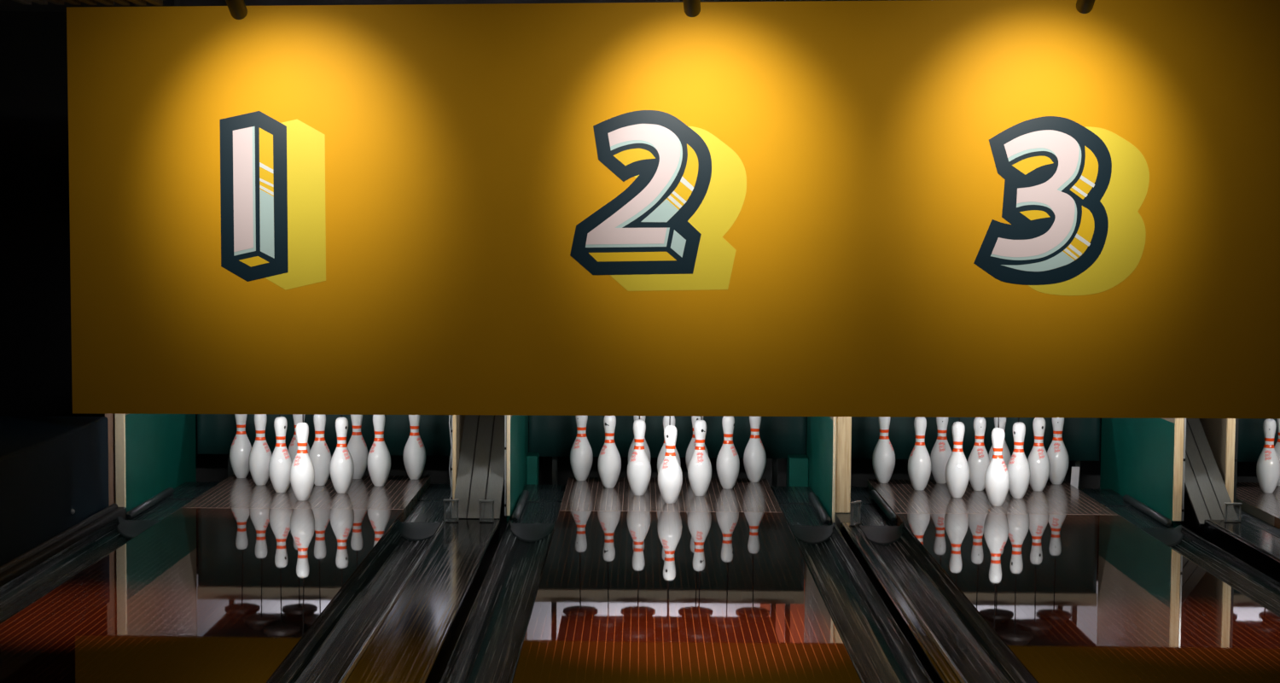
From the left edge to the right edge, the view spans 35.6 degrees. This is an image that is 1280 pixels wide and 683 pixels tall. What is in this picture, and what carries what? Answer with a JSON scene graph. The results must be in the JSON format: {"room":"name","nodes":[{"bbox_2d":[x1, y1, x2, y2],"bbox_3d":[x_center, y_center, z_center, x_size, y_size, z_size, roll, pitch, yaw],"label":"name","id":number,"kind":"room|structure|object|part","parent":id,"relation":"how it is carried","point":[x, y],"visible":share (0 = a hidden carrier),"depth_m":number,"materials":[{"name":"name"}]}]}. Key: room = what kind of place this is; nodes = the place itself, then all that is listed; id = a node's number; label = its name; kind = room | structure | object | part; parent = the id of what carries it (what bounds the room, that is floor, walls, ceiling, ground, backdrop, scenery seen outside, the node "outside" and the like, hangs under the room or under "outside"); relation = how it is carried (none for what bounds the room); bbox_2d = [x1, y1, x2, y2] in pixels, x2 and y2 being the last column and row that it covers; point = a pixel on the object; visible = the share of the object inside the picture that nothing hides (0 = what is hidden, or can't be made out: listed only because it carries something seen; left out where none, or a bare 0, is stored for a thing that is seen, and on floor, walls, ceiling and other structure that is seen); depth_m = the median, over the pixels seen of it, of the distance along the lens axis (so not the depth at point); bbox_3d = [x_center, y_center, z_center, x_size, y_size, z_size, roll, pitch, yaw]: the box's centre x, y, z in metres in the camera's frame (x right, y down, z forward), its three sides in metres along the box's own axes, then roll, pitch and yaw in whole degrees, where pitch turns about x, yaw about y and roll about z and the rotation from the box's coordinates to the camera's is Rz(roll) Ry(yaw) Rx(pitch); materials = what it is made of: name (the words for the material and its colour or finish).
{"room":"games hall","nodes":[
{"label":"games hall","id":0,"kind":"room"},
{"bbox_2d":[0,0,910,11],"bbox_3d":[0.365,-1.671,8.102,9.200,0.080,8.100,0,4,0],"label":"ceiling","id":1,"kind":"structure","parent":0,"point":[5,5],"depth_m":10.63,"materials":[{"name":"black paint"}]},
{"bbox_2d":[11,0,165,5],"bbox_3d":[-2.396,-1.544,8.127,0.640,0.220,1.170,0,4,0],"label":"ceiling vent","id":2,"kind":"object","parent":1,"relation":"in","point":[158,2],"visible":1,"depth_m":8.63,"materials":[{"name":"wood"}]},
{"bbox_2d":[225,0,247,19],"bbox_3d":[-1.566,-1.435,7.700,0.100,0.370,0.157,0,4,0],"label":"ceiling spotlight","id":3,"kind":"object","parent":1,"relation":"attached to","point":[238,10],"visible":1,"depth_m":7.70,"materials":[{"name":"black metal"}]},
{"bbox_2d":[66,0,1279,418],"bbox_3d":[0.765,-0.663,8.807,6.584,2.019,0.020,0,4,0],"label":"panel","id":4,"kind":"object","parent":1,"relation":"hanging from","point":[919,208],"visible":1,"depth_m":8.80,"materials":[{"name":"yellow paint"}]},
{"bbox_2d":[682,0,700,17],"bbox_3d":[0.200,-1.433,7.699,0.100,0.346,0.157,0,4,0],"label":"ceiling spotlight","id":5,"kind":"object","parent":1,"relation":"attached to","point":[691,8],"visible":1,"depth_m":7.71,"materials":[{"name":"black metal"}]},
{"bbox_2d":[1076,0,1094,13],"bbox_3d":[1.732,-1.433,7.698,0.100,0.322,0.157,0,4,0],"label":"ceiling spotlight","id":6,"kind":"object","parent":1,"relation":"attached to","point":[1082,6],"visible":1,"depth_m":7.72,"materials":[{"name":"black metal"}]},
{"bbox_2d":[0,11,1258,488],"bbox_3d":[0.357,-0.504,11.395,8.600,2.680,0.080,0,4,0],"label":"wall","id":7,"kind":"structure","parent":0,"point":[36,328],"depth_m":11.36,"materials":[{"name":"black paint"}]},
{"bbox_2d":[500,485,1204,682],"bbox_3d":[0.342,1.206,6.386,9.200,0.080,11.900,0,4,0],"label":"floor","id":8,"kind":"structure","parent":0,"point":[503,518],"depth_m":10.10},
{"bbox_2d":[104,413,196,517],"bbox_3d":[-2.474,0.291,10.100,0.101,1.200,1.492,0,4,0],"label":"wall","id":9,"kind":"structure","parent":8,"relation":"on","point":[149,454],"depth_m":9.79,"materials":[{"name":"green paint"}]},
{"bbox_2d":[0,415,109,565],"bbox_3d":[-3.225,0.845,6.285,1.459,0.600,6.140,0,4,0],"label":"wall","id":10,"kind":"structure","parent":9,"relation":"attached to","point":[50,467],"depth_m":8.50,"materials":[{"name":"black paint"}]},
{"bbox_2d":[0,503,126,586],"bbox_3d":[-2.459,1.052,6.308,0.075,0.195,6.160,0,4,0],"label":"trim","id":11,"kind":"structure","parent":9,"relation":"attached to","point":[25,561],"depth_m":8.33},
{"bbox_3d":[-2.494,0.262,9.386,0.047,1.050,0.054,0,4,0],"label":"brown post","id":12,"kind":"part","parent":9,"relation":"part of","materials":[{"name":"brown wood"}]},
{"bbox_3d":[-2.446,0.274,9.361,0.045,1.070,0.018,0,4,0],"label":"post","id":13,"kind":"part","parent":9,"relation":"part of","materials":[{"name":"brown wood"}]},
{"bbox_2d":[0,474,430,682],"bbox_3d":[-1.650,1.117,5.685,1.054,0.160,9.910,0,4,0],"label":"lane","id":14,"kind":"object","parent":8,"relation":"on","point":[224,587],"visible":0.95,"depth_m":7.39,"materials":[{"name":"brown wood"}]},
{"bbox_2d":[0,481,220,623],"bbox_3d":[-2.304,1.070,5.678,0.250,0.079,9.900,0,4,0],"label":"gutter","id":15,"kind":"object","parent":14,"relation":"attached to","point":[17,594],"visible":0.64,"depth_m":8.51,"materials":[{"name":"black plastic"}]},
{"bbox_3d":[-2.402,0.789,9.778,0.038,0.038,0.846,0,4,0],"label":"bumper rail","id":16,"kind":"part","parent":15,"relation":"part of","materials":[{"name":"grey metal"}]},
{"bbox_3d":[-2.301,0.802,9.964,0.249,0.020,1.310,0,4,0],"label":"flat plate","id":17,"kind":"part","parent":15,"relation":"part of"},
{"bbox_2d":[229,413,251,477],"bbox_3d":[-2.100,0.371,10.479,0.121,0.695,0.121,0,4,0],"label":"pin","id":18,"kind":"object","parent":14,"relation":"on","point":[241,447],"visible":0.77,"depth_m":10.46,"materials":[{"name":"white plastic"}]},
{"bbox_2d":[248,413,271,484],"bbox_3d":[-1.948,0.389,10.216,0.121,0.695,0.121,0,4,0],"label":"pin","id":19,"kind":"object","parent":14,"relation":"on","point":[260,453],"visible":0.86,"depth_m":10.19,"materials":[{"name":"white plastic"}]},
{"bbox_2d":[268,413,292,492],"bbox_3d":[-1.796,0.408,9.952,0.121,0.695,0.121,0,4,0],"label":"pin","id":20,"kind":"object","parent":14,"relation":"on","point":[280,463],"visible":0.95,"depth_m":9.93,"materials":[{"name":"white plastic"}]},
{"bbox_2d":[288,413,310,460],"bbox_3d":[-1.796,0.373,10.479,0.121,0.695,0.121,0,4,0],"label":"pin","id":21,"kind":"object","parent":14,"relation":"on","point":[293,447],"visible":0.34,"depth_m":10.45,"materials":[{"name":"white plastic"}]},
{"bbox_2d":[290,413,314,500],"bbox_3d":[-1.644,0.426,9.689,0.121,0.695,0.121,0,4,0],"label":"pin","id":22,"kind":"object","parent":14,"relation":"on","point":[302,471],"visible":1,"depth_m":9.66,"materials":[{"name":"white plastic"}]},
{"bbox_2d":[308,414,331,485],"bbox_3d":[-1.643,0.392,10.216,0.121,0.695,0.121,0,4,0],"label":"pin","id":23,"kind":"object","parent":14,"relation":"on","point":[320,455],"visible":0.86,"depth_m":10.19,"materials":[{"name":"white plastic"}]},
{"bbox_2d":[329,414,354,493],"bbox_3d":[-1.491,0.410,9.952,0.121,0.695,0.121,0,4,0],"label":"pin","id":24,"kind":"object","parent":14,"relation":"on","point":[341,468],"visible":1,"depth_m":9.93,"materials":[{"name":"white plastic"}]},
{"bbox_2d":[347,414,368,478],"bbox_3d":[-1.491,0.376,10.479,0.121,0.695,0.121,0,4,0],"label":"pin","id":25,"kind":"object","parent":14,"relation":"on","point":[357,446],"visible":0.8,"depth_m":10.46,"materials":[{"name":"white plastic"}]},
{"bbox_2d":[267,483,452,682],"bbox_3d":[-1.006,1.080,5.677,0.230,0.079,9.900,0,4,0],"label":"gutter","id":26,"kind":"object","parent":14,"relation":"attached to","point":[327,651],"visible":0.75,"depth_m":7.50,"materials":[{"name":"black plastic"}]},
{"bbox_3d":[-1.002,0.812,9.964,0.229,0.020,1.310,0,4,0],"label":"flat plate","id":27,"kind":"part","parent":26,"relation":"part of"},
{"bbox_3d":[-0.912,0.801,9.778,0.038,0.038,0.846,0,4,0],"label":"bumper rail","id":28,"kind":"part","parent":26,"relation":"part of","materials":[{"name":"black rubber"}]},
{"bbox_2d":[366,414,390,486],"bbox_3d":[-1.339,0.394,10.216,0.121,0.695,0.121,0,4,0],"label":"pin","id":29,"kind":"object","parent":14,"relation":"on","point":[379,457],"visible":0.91,"depth_m":10.19,"materials":[{"name":"white plastic"}]},
{"bbox_2d":[402,414,425,479],"bbox_3d":[-1.186,0.378,10.479,0.121,0.695,0.121,0,4,0],"label":"pin","id":30,"kind":"object","parent":14,"relation":"on","point":[414,456],"visible":0.9,"depth_m":10.46,"materials":[{"name":"white plastic"}]},
{"bbox_2d":[340,499,500,682],"bbox_3d":[-0.773,1.114,4.928,0.257,0.258,8.400,0,4,0],"label":"divider","id":31,"kind":"object","parent":8,"relation":"on","point":[415,640],"depth_m":7.09,"materials":[{"name":"black laminate"}]},
{"bbox_3d":[-0.886,1.087,4.916,0.006,0.003,8.380,0,4,0],"label":"cap trim","id":32,"kind":"part","parent":31,"relation":"part of","materials":[{"name":"metal"}]},
{"bbox_3d":[-0.857,0.768,9.034,0.070,0.104,0.024,0,4,0],"label":"sensor bracket","id":33,"kind":"part","parent":31,"relation":"part of","materials":[{"name":"grey metal"}]},
{"bbox_3d":[-0.659,1.089,4.916,0.006,0.003,8.380,0,4,0],"label":"cap trim","id":34,"kind":"part","parent":31,"relation":"part of","materials":[{"name":"metal"}]},
{"bbox_3d":[-0.696,0.770,9.034,0.070,0.102,0.024,0,4,0],"label":"sensor bracket","id":35,"kind":"part","parent":31,"relation":"part of","materials":[{"name":"grey metal"}]},
{"bbox_2d":[448,414,465,515],"bbox_3d":[-0.880,0.303,10.101,0.034,1.200,1.490,0,4,0],"label":"wall","id":36,"kind":"structure","parent":8,"relation":"on","point":[457,421],"depth_m":9.38,"materials":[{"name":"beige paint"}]},
{"bbox_3d":[-0.872,0.286,9.361,0.016,1.070,0.016,0,4,0],"label":"post","id":37,"kind":"part","parent":36,"relation":"part of","materials":[{"name":"brown wood"}]},
{"bbox_2d":[451,414,506,520],"bbox_3d":[-0.752,0.501,9.610,0.221,0.584,0.988,0,4,0],"label":"ramp","id":38,"kind":"object","parent":36,"relation":"attached to","point":[480,472],"visible":0.62,"depth_m":9.45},
{"bbox_3d":[-1.649,0.006,10.859,1.540,0.070,0.050,0,4,0],"label":"header beam","id":39,"kind":"structure","parent":36,"relation":"attached to","visible":0},
{"bbox_2d":[197,413,451,455],"bbox_3d":[-1.652,0.331,10.877,1.540,0.580,0.020,0,4,0],"label":"curtain","id":40,"kind":"object","parent":39,"relation":"hanging from","point":[216,433],"visible":0.2,"depth_m":10.88,"materials":[{"name":"black fabric"}]},
{"bbox_2d":[504,414,538,523],"bbox_3d":[-0.592,0.305,10.101,0.077,1.200,1.490,0,4,0],"label":"wall","id":41,"kind":"structure","parent":8,"relation":"on","point":[522,465],"depth_m":9.89,"materials":[{"name":"green paint"}]},
{"bbox_3d":[-0.618,0.288,9.361,0.016,1.070,0.016,0,4,0],"label":"post","id":42,"kind":"part","parent":41,"relation":"part of","materials":[{"name":"brown wood"}]},
{"bbox_3d":[0.153,0.020,10.858,1.519,0.070,0.050,0,4,0],"label":"header beam","id":43,"kind":"structure","parent":41,"relation":"attached to","visible":0},
{"bbox_2d":[528,415,806,458],"bbox_3d":[0.151,0.345,10.877,1.519,0.580,0.020,0,4,0],"label":"curtain","id":44,"kind":"object","parent":43,"relation":"hanging from","point":[548,435],"visible":0.28,"depth_m":10.88,"materials":[{"name":"black fabric"}]},
{"bbox_2d":[512,477,861,682],"bbox_3d":[0.143,1.130,5.685,1.054,0.160,9.910,0,4,0],"label":"lane","id":45,"kind":"object","parent":8,"relation":"on","point":[715,586],"visible":0.9,"depth_m":7.33,"materials":[{"name":"brown wood"}]},
{"bbox_2d":[439,483,566,682],"bbox_3d":[-0.500,1.083,5.677,0.228,0.079,9.900,0,4,0],"label":"gutter","id":46,"kind":"object","parent":45,"relation":"attached to","point":[487,648],"visible":0.95,"depth_m":7.59,"materials":[{"name":"black plastic"}]},
{"bbox_3d":[-0.587,0.803,9.778,0.038,0.038,0.846,0,4,0],"label":"bumper rail","id":47,"kind":"part","parent":46,"relation":"part of","materials":[{"name":"grey metal"}]},
{"bbox_3d":[-0.497,0.816,9.964,0.227,0.020,1.310,0,4,0],"label":"flat plate","id":48,"kind":"part","parent":46,"relation":"part of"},
{"bbox_2d":[570,415,593,480],"bbox_3d":[-0.307,0.385,10.479,0.121,0.695,0.121,0,4,0],"label":"pin","id":49,"kind":"object","parent":45,"relation":"on","point":[581,456],"visible":0.87,"depth_m":10.46,"materials":[{"name":"white plastic"}]},
{"bbox_2d":[597,415,621,488],"bbox_3d":[-0.155,0.403,10.215,0.121,0.695,0.121,0,4,0],"label":"pin","id":50,"kind":"object","parent":45,"relation":"on","point":[609,461],"visible":0.96,"depth_m":10.19,"materials":[{"name":"white plastic"}]},
{"bbox_2d":[627,415,651,494],"bbox_3d":[-0.003,0.421,9.952,0.121,0.695,0.121,0,4,0],"label":"pin","id":51,"kind":"object","parent":45,"relation":"on","point":[638,466],"visible":1,"depth_m":9.93,"materials":[{"name":"white plastic"}]},
{"bbox_2d":[628,415,650,461],"bbox_3d":[-0.003,0.387,10.479,0.121,0.695,0.121,0,4,0],"label":"pin","id":52,"kind":"object","parent":45,"relation":"on","point":[646,446],"visible":0.2,"depth_m":10.46,"materials":[{"name":"white plastic"}]},
{"bbox_2d":[657,415,680,472],"bbox_3d":[0.149,0.405,10.215,0.121,0.695,0.121,0,4,0],"label":"pin","id":53,"kind":"object","parent":45,"relation":"on","point":[666,419],"visible":0.27,"depth_m":10.20,"materials":[{"name":"white plastic"}]},
{"bbox_2d":[657,415,682,503],"bbox_3d":[0.149,0.440,9.688,0.121,0.695,0.121,0,4,0],"label":"pin","id":54,"kind":"object","parent":45,"relation":"on","point":[670,474],"visible":1,"depth_m":9.66,"materials":[{"name":"white plastic"}]},
{"bbox_2d":[685,415,708,469],"bbox_3d":[0.302,0.389,10.479,0.121,0.695,0.121,0,4,0],"label":"pin","id":55,"kind":"object","parent":45,"relation":"on","point":[690,449],"visible":0.3,"depth_m":10.46,"materials":[{"name":"white plastic"}]},
{"bbox_2d":[687,415,711,495],"bbox_3d":[0.302,0.424,9.952,0.121,0.695,0.121,0,4,0],"label":"pin","id":56,"kind":"object","parent":45,"relation":"on","point":[700,466],"visible":0.98,"depth_m":9.93,"materials":[{"name":"white plastic"}]},
{"bbox_2d":[715,416,739,488],"bbox_3d":[0.454,0.408,10.215,0.121,0.695,0.121,0,4,0],"label":"pin","id":57,"kind":"object","parent":45,"relation":"on","point":[728,461],"visible":0.96,"depth_m":10.19,"materials":[{"name":"white plastic"}]},
{"bbox_2d":[743,416,766,482],"bbox_3d":[0.607,0.392,10.479,0.121,0.695,0.121,0,4,0],"label":"pin","id":58,"kind":"object","parent":45,"relation":"on","point":[754,456],"visible":0.88,"depth_m":10.46,"materials":[{"name":"white plastic"}]},
{"bbox_2d":[770,486,933,682],"bbox_3d":[0.786,1.093,5.677,0.230,0.079,9.900,0,4,0],"label":"gutter","id":59,"kind":"object","parent":45,"relation":"attached to","point":[879,651],"visible":0.91,"depth_m":7.63,"materials":[{"name":"black plastic"}]},
{"bbox_3d":[0.790,0.826,9.963,0.228,0.020,1.310,0,4,0],"label":"flat plate","id":60,"kind":"part","parent":59,"relation":"part of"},
{"bbox_3d":[0.880,0.814,9.777,0.038,0.038,0.846,0,4,0],"label":"bumper rail","id":61,"kind":"part","parent":59,"relation":"part of","materials":[{"name":"grey metal"}]},
{"bbox_2d":[786,416,856,533],"bbox_3d":[0.906,0.325,9.966,0.126,1.200,1.767,0,4,-3],"label":"wall","id":62,"kind":"structure","parent":8,"relation":"on","point":[825,468],"depth_m":9.61,"materials":[{"name":"green paint"}]},
{"bbox_3d":[0.961,0.285,9.389,0.071,1.044,0.066,0,4,0],"label":"post","id":63,"kind":"part","parent":62,"relation":"part of","materials":[{"name":"brown wood"}]},
{"bbox_2d":[841,500,965,682],"bbox_3d":[0.963,1.125,4.927,0.088,0.262,8.400,0,4,0],"label":"divider","id":64,"kind":"object","parent":8,"relation":"on","point":[933,657],"depth_m":7.18,"materials":[{"name":"black laminate"}]},
{"bbox_3d":[0.978,0.779,9.033,0.024,0.108,0.086,3,4,32],"label":"sensor bracket","id":65,"kind":"part","parent":64,"relation":"part of","materials":[{"name":"silver metal"}]},
{"bbox_2d":[1064,460,1080,488],"bbox_3d":[1.775,0.226,10.289,1.380,1.420,1.460,0,4,0],"label":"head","id":66,"kind":"object","parent":8,"relation":"on","point":[1076,463],"visible":0.02,"depth_m":11.01},
{"bbox_2d":[866,479,1279,682],"bbox_3d":[1.736,1.143,5.684,1.054,0.160,9.910,0,4,0],"label":"lane","id":67,"kind":"object","parent":8,"relation":"on","point":[1077,591],"visible":0.92,"depth_m":7.51,"materials":[{"name":"brown wood"}]},
{"bbox_2d":[872,416,895,482],"bbox_3d":[1.286,0.397,10.478,0.121,0.695,0.121,0,4,0],"label":"pin","id":68,"kind":"object","parent":67,"relation":"on","point":[883,457],"visible":0.9,"depth_m":10.46,"materials":[{"name":"white plastic"}]},
{"bbox_2d":[907,416,931,489],"bbox_3d":[1.439,0.415,10.215,0.121,0.695,0.121,0,4,0],"label":"pin","id":69,"kind":"object","parent":67,"relation":"on","point":[919,462],"visible":0.96,"depth_m":10.19,"materials":[{"name":"white plastic"}]},
{"bbox_2d":[930,417,952,482],"bbox_3d":[1.591,0.399,10.478,0.121,0.695,0.121,0,4,0],"label":"pin","id":70,"kind":"object","parent":67,"relation":"on","point":[941,451],"visible":0.82,"depth_m":10.46,"materials":[{"name":"white plastic"}]},
{"bbox_2d":[849,486,1036,682],"bbox_3d":[1.098,1.093,5.676,0.220,0.084,9.900,0,4,0],"label":"gutter","id":71,"kind":"object","parent":67,"relation":"attached to","point":[979,654],"visible":0.88,"depth_m":7.57,"materials":[{"name":"black plastic"}]},
{"bbox_3d":[1.104,0.828,9.963,0.212,0.020,1.310,0,4,0],"label":"flat plate","id":72,"kind":"part","parent":71,"relation":"part of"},
{"bbox_3d":[1.191,0.803,9.776,0.038,0.038,0.846,0,4,0],"label":"bumper rail","id":73,"kind":"part","parent":71,"relation":"part of","materials":[{"name":"grey metal"}]},
{"bbox_2d":[945,417,969,497],"bbox_3d":[1.591,0.434,9.951,0.121,0.695,0.121,0,4,0],"label":"pin","id":74,"kind":"object","parent":67,"relation":"on","point":[957,468],"visible":1,"depth_m":9.93,"materials":[{"name":"white plastic"}]},
{"bbox_2d":[967,417,990,490],"bbox_3d":[1.743,0.418,10.215,0.121,0.695,0.121,0,4,0],"label":"pin","id":75,"kind":"object","parent":67,"relation":"on","point":[979,461],"visible":0.84,"depth_m":10.19,"materials":[{"name":"white plastic"}]},
{"bbox_2d":[984,417,1009,506],"bbox_3d":[1.743,0.452,9.688,0.121,0.695,0.121,0,4,0],"label":"pin","id":76,"kind":"object","parent":67,"relation":"on","point":[997,477],"visible":1,"depth_m":9.66,"materials":[{"name":"white plastic"}]},
{"bbox_2d":[988,417,1010,465],"bbox_3d":[1.896,0.402,10.478,0.121,0.695,0.121,0,4,0],"label":"pin","id":77,"kind":"object","parent":67,"relation":"on","point":[1006,454],"visible":0.18,"depth_m":10.45,"materials":[{"name":"white plastic"}]},
{"bbox_2d":[1006,417,1030,498],"bbox_3d":[1.896,0.436,9.951,0.121,0.695,0.121,0,4,0],"label":"pin","id":78,"kind":"object","parent":67,"relation":"on","point":[1018,466],"visible":0.99,"depth_m":9.93,"materials":[{"name":"white plastic"}]},
{"bbox_2d":[1027,417,1050,490],"bbox_3d":[2.048,0.420,10.215,0.121,0.695,0.121,0,4,0],"label":"pin","id":79,"kind":"object","parent":67,"relation":"on","point":[1038,461],"visible":0.91,"depth_m":10.19,"materials":[{"name":"white plastic"}]},
{"bbox_2d":[1047,417,1069,483],"bbox_3d":[2.201,0.404,10.478,0.121,0.695,0.121,0,4,0],"label":"pin","id":80,"kind":"object","parent":67,"relation":"on","point":[1057,453],"visible":0.9,"depth_m":10.45,"materials":[{"name":"white plastic"}]},
{"bbox_2d":[1077,488,1279,616],"bbox_3d":[2.387,1.105,5.676,0.242,0.079,9.900,0,4,0],"label":"gutter","id":81,"kind":"object","parent":67,"relation":"attached to","point":[1255,584],"visible":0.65,"depth_m":8.71,"materials":[{"name":"black plastic"}]},
{"bbox_2d":[1070,466,1079,488],"bbox_3d":[2.297,0.726,10.512,0.049,0.132,0.004,0,4,-8],"label":"tag","id":82,"kind":"object","parent":81,"relation":"attached to","point":[1075,470],"visible":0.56,"depth_m":10.51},
{"bbox_3d":[2.391,0.838,9.963,0.241,0.020,1.310,0,4,0],"label":"flat plate","id":83,"kind":"part","parent":81,"relation":"part of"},
{"bbox_3d":[2.487,0.827,9.777,0.038,0.038,0.846,0,4,0],"label":"bumper rail","id":84,"kind":"part","parent":81,"relation":"part of","materials":[{"name":"grey metal"}]},
{"bbox_2d":[1099,417,1186,527],"bbox_3d":[2.544,0.329,10.099,0.051,1.200,1.492,0,4,0],"label":"wall","id":85,"kind":"structure","parent":8,"relation":"on","point":[1143,459],"depth_m":9.86,"materials":[{"name":"green paint"}]},
{"bbox_3d":[2.538,0.312,9.359,0.040,1.070,0.018,0,4,0],"label":"post","id":86,"kind":"part","parent":85,"relation":"part of","materials":[{"name":"brown wood"}]},
{"bbox_3d":[1.760,0.032,10.858,1.518,0.070,0.050,0,4,0],"label":"header beam","id":87,"kind":"structure","parent":85,"relation":"attached to","visible":0},
{"bbox_2d":[850,416,1099,460],"bbox_3d":[1.757,0.357,10.876,1.518,0.580,0.020,0,4,0],"label":"curtain","id":88,"kind":"object","parent":87,"relation":"hanging from","point":[1080,435],"visible":0.16,"depth_m":10.88,"materials":[{"name":"fabric"}]},
{"bbox_2d":[1181,418,1238,534],"bbox_3d":[2.788,0.331,10.099,0.052,1.200,1.492,0,4,0],"label":"wall","id":89,"kind":"structure","parent":8,"relation":"on","point":[1221,433],"depth_m":9.49,"materials":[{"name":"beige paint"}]},
{"bbox_2d":[1184,418,1238,526],"bbox_3d":[2.664,0.527,9.609,0.185,0.584,0.988,0,4,0],"label":"ramp","id":90,"kind":"object","parent":89,"relation":"attached to","point":[1205,486],"visible":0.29,"depth_m":9.40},
{"bbox_3d":[2.781,0.314,9.359,0.038,1.070,0.018,0,4,0],"label":"post","id":91,"kind":"part","parent":89,"relation":"part of","materials":[{"name":"brown wood"}]},
{"bbox_3d":[3.686,0.047,10.857,1.733,0.070,0.050,0,4,0],"label":"header beam","id":92,"kind":"structure","parent":89,"relation":"attached to","visible":0},
{"bbox_2d":[1237,418,1278,461],"bbox_3d":[3.683,0.372,10.875,1.733,0.580,0.020,0,4,0],"label":"curtain","id":93,"kind":"object","parent":92,"relation":"hanging from","point":[1251,437],"visible":0.1,"depth_m":10.88,"materials":[{"name":"fabric"}]},
{"bbox_2d":[1204,502,1279,581],"bbox_3d":[2.679,1.135,4.926,0.202,0.269,8.400,0,4,0],"label":"divider","id":94,"kind":"object","parent":8,"relation":"on","point":[1255,545],"depth_m":8.63,"materials":[{"name":"black laminate"}]},
{"bbox_3d":[2.691,0.776,9.032,0.078,0.089,0.024,0,4,0],"label":"sensor bracket","id":95,"kind":"part","parent":94,"relation":"part of","materials":[{"name":"grey metal"}]},
{"bbox_3d":[2.594,1.088,4.913,0.006,0.003,8.380,0,4,0],"label":"cap trim","id":96,"kind":"part","parent":94,"relation":"part of","materials":[{"name":"metal"}]},
{"bbox_3d":[2.766,1.089,4.913,0.006,0.003,8.380,0,4,0],"label":"cap trim","id":97,"kind":"part","parent":94,"relation":"part of","materials":[{"name":"metal"}]},
{"bbox_2d":[1236,482,1279,528],"bbox_3d":[3.530,1.156,5.684,1.054,0.160,9.910,0,4,0],"label":"lane","id":98,"kind":"object","parent":8,"relation":"on","point":[1265,506],"visible":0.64,"depth_m":9.92,"materials":[{"name":"brown wood"}]},
{"bbox_2d":[1235,507,1279,535],"bbox_3d":[2.891,1.109,5.676,0.220,0.079,9.900,0,4,0],"label":"gutter","id":99,"kind":"object","parent":98,"relation":"attached to","point":[1245,515],"visible":0.09,"depth_m":9.54,"materials":[{"name":"black plastic"}]},
{"bbox_3d":[2.905,0.842,9.963,0.197,0.020,1.310,0,4,0],"label":"flat plate","id":100,"kind":"part","parent":99,"relation":"part of","materials":[{"name":"black metal"}]},
{"bbox_2d":[1256,418,1279,493],"bbox_3d":[3.232,0.429,10.214,0.121,0.695,0.121,0,4,0],"label":"pin","id":101,"kind":"object","parent":98,"relation":"on","point":[1268,462],"visible":0.99,"depth_m":10.19,"materials":[{"name":"white plastic"}]},
{"bbox_2d":[1274,418,1279,485],"bbox_3d":[3.384,0.413,10.478,0.121,0.695,0.121,0,4,0],"label":"pin","id":102,"kind":"object","parent":98,"relation":"on","point":[1277,444],"visible":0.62,"depth_m":10.47,"materials":[{"name":"white plastic"}]}
]}

